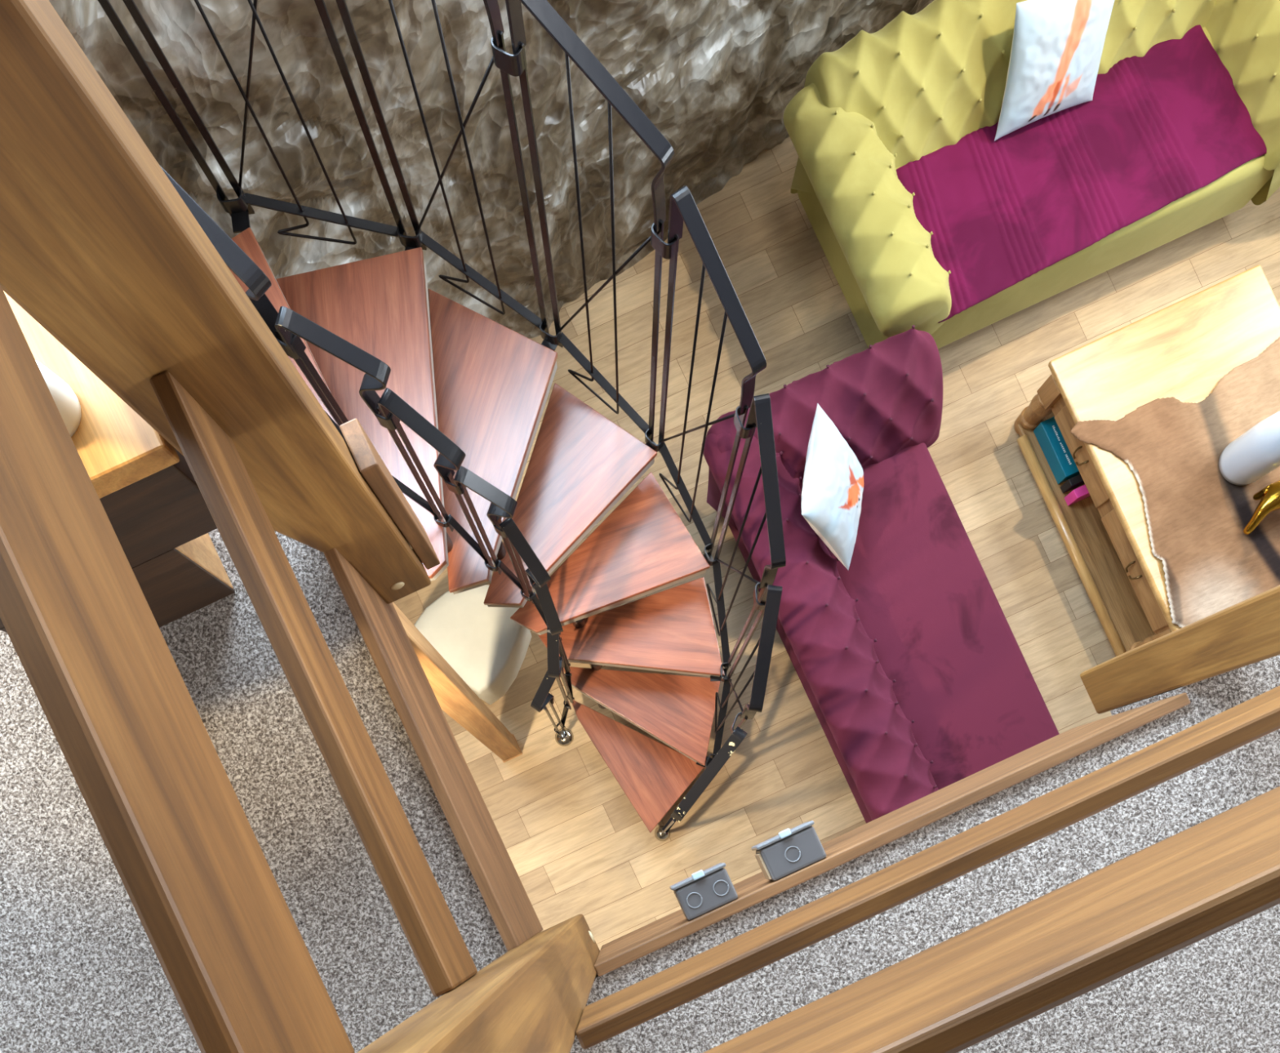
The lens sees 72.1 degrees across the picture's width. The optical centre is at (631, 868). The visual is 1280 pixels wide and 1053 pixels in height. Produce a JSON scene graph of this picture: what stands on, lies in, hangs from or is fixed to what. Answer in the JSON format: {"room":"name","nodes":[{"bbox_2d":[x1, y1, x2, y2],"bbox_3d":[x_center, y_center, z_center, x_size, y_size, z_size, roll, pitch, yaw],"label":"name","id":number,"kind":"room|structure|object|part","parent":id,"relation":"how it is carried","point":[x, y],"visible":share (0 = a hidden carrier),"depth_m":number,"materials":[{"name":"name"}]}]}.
{"room":"loft landing","nodes":[
{"label":"loft landing","id":0,"kind":"room"},
{"bbox_2d":[48,0,934,349],"bbox_3d":[-0.627,-2.531,3.050,7.400,2.500,0.222,-38,90,0],"label":"wall","id":1,"kind":"structure","parent":0,"point":[717,79],"depth_m":3.08,"materials":[{"name":"brown stone"}]},
{"bbox_2d":[0,528,1279,1052],"bbox_3d":[0.978,0.209,1.590,7.600,0.220,3.600,-25,90,0],"label":"floor","id":2,"kind":"structure","parent":0,"point":[81,971],"depth_m":1.48,"materials":[{"name":"grey carpet"}]},
{"bbox_2d":[0,290,235,632],"bbox_3d":[-0.852,-0.609,1.265,0.445,0.430,0.480,-25,90,0],"label":"bedside table","id":3,"kind":"object","parent":2,"relation":"on","point":[148,493],"visible":0.37,"depth_m":1.14,"materials":[{"name":"brown wood"}]},
{"bbox_2d":[35,360,81,436],"bbox_3d":[-0.697,-0.543,0.750,0.160,0.600,0.160,-25,90,0],"label":"bedside lamp","id":4,"kind":"object","parent":3,"relation":"on","point":[67,402],"visible":0.24,"depth_m":1.02,"materials":[{"name":"beige fabric"}]},
{"bbox_3d":[-0.795,-0.407,1.380,0.279,0.200,0.005,-25,90,0],"label":"plinth panel","id":5,"kind":"part","parent":3,"relation":"part of","materials":[{"name":"brown wood"}]},
{"bbox_2d":[0,0,431,604],"bbox_3d":[-0.496,-0.581,1.038,0.179,1.465,0.116,-25,90,0],"label":"wooden beam","id":6,"kind":"structure","parent":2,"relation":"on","point":[99,246],"depth_m":0.83,"materials":[{"name":"beige wood"}]},
{"bbox_2d":[339,418,439,569],"bbox_3d":[-0.417,-0.645,1.560,0.030,0.440,0.080,-25,90,0],"label":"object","id":7,"kind":"structure","parent":6,"relation":"attached to","point":[369,462],"depth_m":1.44,"materials":[{"name":"brown wood"}]},
{"bbox_2d":[323,547,542,951],"bbox_3d":[-0.359,-0.220,1.650,0.021,0.400,0.780,-25,90,0],"label":"trim","id":8,"kind":"structure","parent":2,"relation":"attached to","point":[380,627],"depth_m":1.53,"materials":[{"name":"brown wood"}]},
{"bbox_2d":[356,914,599,1052],"bbox_3d":[-0.132,0.158,1.067,0.134,1.525,0.116,-25,90,0],"label":"newel post","id":9,"kind":"object","parent":2,"relation":"on","point":[533,997],"visible":0.95,"depth_m":0.76,"materials":[{"name":"beige wood"}]},
{"bbox_2d":[0,284,354,1052],"bbox_3d":[-0.348,-0.196,0.529,0.020,0.149,0.722,-25,90,0],"label":"rail","id":10,"kind":"object","parent":9,"relation":"attached to","point":[77,619],"visible":1,"depth_m":0.51,"materials":[{"name":"brown wood"}]},
{"bbox_2d":[150,371,477,996],"bbox_3d":[-0.350,-0.195,1.004,0.024,0.151,0.722,-25,90,0],"label":"rail","id":11,"kind":"object","parent":9,"relation":"attached to","point":[215,464],"visible":1,"depth_m":0.94,"materials":[{"name":"brown wood"}]},
{"bbox_2d":[575,685,1279,1048],"bbox_3d":[0.465,-0.059,1.000,1.146,0.166,0.022,-25,90,0],"label":"rail","id":12,"kind":"object","parent":9,"relation":"attached to","point":[1258,717],"visible":1,"depth_m":0.92,"materials":[{"name":"brown wood"}]},
{"bbox_2d":[702,786,1279,1052],"bbox_3d":[0.464,-0.061,0.503,1.146,0.161,0.018,-25,90,0],"label":"rail","id":13,"kind":"object","parent":9,"relation":"attached to","point":[1222,871],"visible":1,"depth_m":0.47,"materials":[{"name":"brown wood"}]},
{"bbox_2d":[594,692,1190,976],"bbox_3d":[0.435,-0.056,1.660,1.092,0.380,0.021,-25,90,0],"label":"trim","id":14,"kind":"structure","parent":2,"relation":"attached to","point":[1073,742],"depth_m":1.47,"materials":[{"name":"brown wood"}]},
{"bbox_2d":[669,862,737,919],"bbox_3d":[0.122,0.038,1.498,0.100,0.070,0.070,-25,90,0],"label":"junction box","id":15,"kind":"object","parent":14,"relation":"attached to","point":[706,891],"visible":1,"depth_m":1.47,"materials":[{"name":"grey plastic"}]},
{"bbox_3d":[0.111,0.014,1.500,0.100,0.066,0.007,-25,90,0],"label":"lid","id":16,"kind":"part","parent":15,"relation":"part of","materials":[{"name":"grey plastic"}]},
{"bbox_2d":[751,820,826,880],"bbox_3d":[0.267,-0.030,1.498,0.106,0.070,0.072,-25,90,0],"label":"junction box","id":17,"kind":"object","parent":14,"relation":"attached to","point":[797,848],"visible":1,"depth_m":1.47,"materials":[{"name":"grey plastic"}]},
{"bbox_3d":[0.256,-0.055,1.500,0.106,0.066,0.007,-25,90,0],"label":"lid","id":18,"kind":"part","parent":17,"relation":"part of","materials":[{"name":"grey plastic"}]},
{"bbox_2d":[1080,585,1279,713],"bbox_3d":[0.950,-0.365,1.028,0.116,1.445,0.106,-25,90,0],"label":"wooden beam","id":19,"kind":"structure","parent":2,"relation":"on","point":[1246,633],"depth_m":1.42,"materials":[{"name":"brown wood"}]},
{"bbox_2d":[393,137,1279,950],"bbox_3d":[0.436,-1.083,4.330,8.100,0.060,6.800,-25,90,0],"label":"floor","id":20,"kind":"structure","parent":0,"point":[575,842],"depth_m":4.30,"materials":[{"name":"brown wood"}]},
{"bbox_2d":[97,0,786,840],"bbox_3d":[-0.340,-1.240,2.822,2.203,2.956,1.095,40,90,0],"label":"spiral staircase","id":21,"kind":"structure","parent":20,"relation":"on","point":[455,423],"depth_m":2.93,"materials":[{"name":"red wood"}]},
{"bbox_3d":[-0.795,-1.184,1.727,0.268,0.326,0.041,42,90,0],"label":"handrail","id":22,"kind":"part","parent":21,"relation":"part of","materials":[{"name":"black metal"}]},
{"bbox_3d":[-0.629,-1.100,1.949,0.202,0.323,0.042,16,90,0],"label":"handrail","id":23,"kind":"part","parent":21,"relation":"part of","materials":[{"name":"black metal"}]},
{"bbox_3d":[-0.497,-1.040,2.169,0.180,0.322,0.041,28,90,0],"label":"handrail","id":24,"kind":"part","parent":21,"relation":"part of","materials":[{"name":"black metal"}]},
{"bbox_3d":[-0.387,-1.000,2.407,0.145,0.286,0.044,17,90,0],"label":"handrail","id":25,"kind":"part","parent":21,"relation":"part of","materials":[{"name":"black metal"}]},
{"bbox_3d":[-0.475,-1.911,1.756,0.428,0.388,0.040,22,90,0],"label":"handrail","id":26,"kind":"part","parent":21,"relation":"part of","materials":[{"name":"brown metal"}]},
{"bbox_3d":[-0.311,-0.919,2.627,0.041,0.287,0.171,-39,90,0],"label":"handrail","id":27,"kind":"part","parent":21,"relation":"part of","materials":[{"name":"black metal"}]},
{"bbox_3d":[-0.320,-0.654,3.287,0.042,0.286,0.147,37,90,0],"label":"handrail","id":28,"kind":"part","parent":21,"relation":"part of","materials":[{"name":"black metal"}]},
{"bbox_3d":[-0.264,-0.823,2.848,0.040,0.286,0.132,-21,90,0],"label":"handrail","id":29,"kind":"part","parent":21,"relation":"part of","materials":[{"name":"black metal"}]},
{"bbox_3d":[-0.267,-0.734,3.067,0.041,0.286,0.136,5,90,0],"label":"handrail","id":30,"kind":"part","parent":21,"relation":"part of","materials":[{"name":"black metal"}]},
{"bbox_3d":[-0.084,-1.693,1.976,0.412,0.388,0.040,36,90,0],"label":"handrail","id":31,"kind":"part","parent":21,"relation":"part of","materials":[{"name":"black metal"}]},
{"bbox_3d":[0.249,-0.303,2.896,0.041,0.270,0.341,37,90,0],"label":"handrail","id":32,"kind":"part","parent":21,"relation":"part of","materials":[{"name":"black metal"}]},
{"bbox_3d":[0.210,-1.391,2.196,0.040,0.388,0.384,-34,90,0],"label":"handrail","id":33,"kind":"part","parent":21,"relation":"part of","materials":[{"name":"black metal"}]},
{"bbox_3d":[0.382,-0.627,2.637,0.040,0.387,0.325,6,90,0],"label":"handrail","id":34,"kind":"part","parent":21,"relation":"part of","materials":[{"name":"black metal"}]},
{"bbox_3d":[0.363,-1.011,2.416,0.040,0.388,0.389,-11,90,0],"label":"handrail","id":35,"kind":"part","parent":21,"relation":"part of","materials":[{"name":"black metal"}]},
{"bbox_2d":[392,602,522,762],"bbox_3d":[-0.603,-0.585,3.000,0.102,2.600,0.108,-25,90,0],"label":"wooden board","id":36,"kind":"object","parent":20,"relation":"on","point":[455,697],"visible":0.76,"depth_m":2.93,"materials":[{"name":"medium brown timber"}]},
{"bbox_3d":[-0.603,-0.585,4.294,0.102,0.012,0.108,-25,90,0],"label":"foot plate","id":37,"kind":"part","parent":36,"relation":"part of","materials":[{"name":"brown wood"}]},
{"bbox_2d":[413,585,531,705],"bbox_3d":[-0.706,-1.057,4.065,0.440,0.470,0.453,34,90,0],"label":"stool","id":38,"kind":"object","parent":20,"relation":"on","point":[482,643],"visible":0.76,"depth_m":3.84,"materials":[{"name":"beige fabric"}]},
{"bbox_2d":[702,324,1058,823],"bbox_3d":[1.179,-1.068,3.921,1.044,0.758,2.191,-25,90,0],"label":"sofa","id":39,"kind":"object","parent":20,"relation":"on","point":[911,667],"visible":0.78,"depth_m":3.84,"materials":[{"name":"fabric"}]},
{"bbox_3d":[0.885,-0.905,3.880,0.374,0.641,2.100,-25,90,0],"label":"backrest","id":40,"kind":"part","parent":39,"relation":"part of","materials":[{"name":"fabric"}]},
{"bbox_3d":[0.830,-1.876,3.875,1.000,0.650,0.431,-25,90,0],"label":"armrest","id":41,"kind":"part","parent":39,"relation":"part of","materials":[{"name":"fabric"}]},
{"bbox_2d":[801,403,863,569],"bbox_3d":[0.816,-1.529,3.562,0.292,0.426,0.507,9,90,0],"label":"cushion","id":42,"kind":"object","parent":39,"relation":"on","point":[833,484],"visible":1,"depth_m":3.44,"materials":[{"name":"white fabric"}]},
{"bbox_3d":[1.308,-0.979,3.922,0.715,0.155,1.920,-25,90,0],"label":"seat","id":43,"kind":"part","parent":39,"relation":"part of","materials":[{"name":"fabric"}]},
{"bbox_2d":[783,0,1279,348],"bbox_3d":[1.870,-3.225,3.900,2.315,0.801,1.086,-25,90,0],"label":"loveseat","id":44,"kind":"object","parent":20,"relation":"on","point":[893,96],"visible":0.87,"depth_m":3.67,"materials":[{"name":"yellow fabric"}]},
{"bbox_3d":[1.017,-2.794,3.889,0.406,0.642,1.020,-25,90,0],"label":"armrest","id":45,"kind":"part","parent":44,"relation":"part of","materials":[{"name":"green fabric"}]},
{"bbox_3d":[1.730,-3.527,3.859,2.060,0.702,0.419,-25,90,0],"label":"backrest","id":46,"kind":"part","parent":44,"relation":"part of","materials":[{"name":"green fabric"}]},
{"bbox_2d":[895,24,1266,323],"bbox_3d":[1.932,-3.042,3.833,1.637,0.029,0.713,-25,90,0],"label":"throw","id":47,"kind":"object","parent":44,"relation":"on","point":[1163,125],"visible":0.93,"depth_m":3.83,"materials":[{"name":"fabric"}]},
{"bbox_2d":[994,0,1115,141],"bbox_3d":[1.742,-3.338,3.611,0.468,0.407,0.240,-25,90,0],"label":"cushion","id":48,"kind":"object","parent":47,"relation":"on","point":[1057,46],"visible":1,"depth_m":3.57,"materials":[{"name":"white fabric"}]},
{"bbox_3d":[2.750,-3.595,3.889,0.406,0.642,1.020,-25,90,0],"label":"armrest","id":49,"kind":"part","parent":44,"relation":"part of","materials":[{"name":"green fabric"}]},
{"bbox_2d":[1013,264,1279,656],"bbox_3d":[2.571,-1.777,4.075,1.063,0.450,1.430,-25,90,0],"label":"coffee table","id":50,"kind":"object","parent":20,"relation":"on","point":[1182,350],"visible":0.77,"depth_m":3.85,"materials":[{"name":"brown wood"}]},
{"bbox_3d":[1.910,-2.155,4.091,0.112,0.418,0.112,-25,90,0],"label":"leg","id":51,"kind":"part","parent":50,"relation":"part of","materials":[{"name":"brown wood"}]},
{"bbox_2d":[1033,416,1079,484],"bbox_3d":[2.091,-2.021,4.191,0.228,0.083,0.285,-25,90,0],"label":"book","id":52,"kind":"object","parent":50,"relation":"on","point":[1048,434],"visible":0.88,"depth_m":4.15,"materials":[{"name":"teal paper"}]},
{"bbox_3d":[2.122,-1.540,4.238,0.048,0.047,1.175,-25,90,0],"label":"shelf rail","id":53,"kind":"part","parent":50,"relation":"part of","materials":[{"name":"brown wood"}]},
{"bbox_2d":[1060,474,1084,493],"bbox_3d":[2.157,-1.859,4.188,0.205,0.088,0.035,-25,90,0],"label":"book","id":54,"kind":"object","parent":50,"relation":"on","point":[1077,481],"visible":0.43,"depth_m":4.16,"materials":[{"name":"black paper"}]},
{"bbox_2d":[1064,484,1090,506],"bbox_3d":[2.190,-1.808,4.185,0.228,0.094,0.045,-25,90,0],"label":"book","id":55,"kind":"object","parent":50,"relation":"on","point":[1078,494],"visible":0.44,"depth_m":4.15,"materials":[{"name":"pink paper"}]},
{"bbox_3d":[2.000,-1.865,3.950,0.029,0.059,0.032,-25,90,0],"label":"handle","id":56,"kind":"part","parent":50,"relation":"part of","materials":[{"name":"gold metal"}]},
{"bbox_3d":[2.028,-1.851,3.953,0.017,0.125,0.460,-25,90,0],"label":"drawer","id":57,"kind":"part","parent":50,"relation":"part of","materials":[{"name":"brown wood"}]},
{"bbox_3d":[2.020,-1.821,3.950,0.029,0.059,0.032,-25,90,0],"label":"handle","id":58,"kind":"part","parent":50,"relation":"part of","materials":[{"name":"gold metal"}]},
{"bbox_2d":[1016,412,1155,651],"bbox_3d":[2.565,-1.780,4.244,0.990,0.023,1.240,-25,90,0],"label":"shelf","id":59,"kind":"object","parent":50,"relation":"attached to","point":[1082,523],"depth_m":4.23,"materials":[{"name":"brown wood"}]},
{"bbox_3d":[2.237,-1.352,3.950,0.029,0.059,0.032,-25,90,0],"label":"handle","id":60,"kind":"part","parent":50,"relation":"part of","materials":[{"name":"gold metal"}]},
{"bbox_3d":[2.265,-1.339,3.953,0.017,0.125,0.570,-25,90,0],"label":"drawer","id":61,"kind":"part","parent":50,"relation":"part of","materials":[{"name":"brown wood"}]},
{"bbox_3d":[2.257,-1.308,3.950,0.029,0.059,0.032,-25,90,0],"label":"handle","id":62,"kind":"part","parent":50,"relation":"part of","materials":[{"name":"gold metal"}]},
{"bbox_3d":[2.430,-1.029,4.091,0.112,0.418,0.112,-25,90,0],"label":"leg","id":63,"kind":"part","parent":50,"relation":"part of","materials":[{"name":"brown wood"}]},
{"bbox_2d":[1070,337,1279,627],"bbox_3d":[2.622,-1.649,3.837,1.068,0.024,1.110,-25,90,0],"label":"animal hide","id":64,"kind":"object","parent":50,"relation":"on","point":[1197,519],"visible":0.85,"depth_m":3.84,"materials":[{"name":"brown leather"}]},
{"bbox_2d":[1218,411,1279,485],"bbox_3d":[2.648,-1.760,3.652,0.200,0.362,0.200,-25,90,0],"label":"vase","id":65,"kind":"object","parent":64,"relation":"on","point":[1255,454],"visible":1,"depth_m":3.65,"materials":[{"name":"white ceramic"}]},
{"bbox_2d":[1243,480,1279,534],"bbox_3d":[2.781,-1.597,3.710,0.300,0.235,0.269,-8,90,0],"label":"figurine","id":66,"kind":"object","parent":64,"relation":"on","point":[1269,495],"visible":1,"depth_m":3.74,"materials":[{"name":"gold metal"}]}
]}

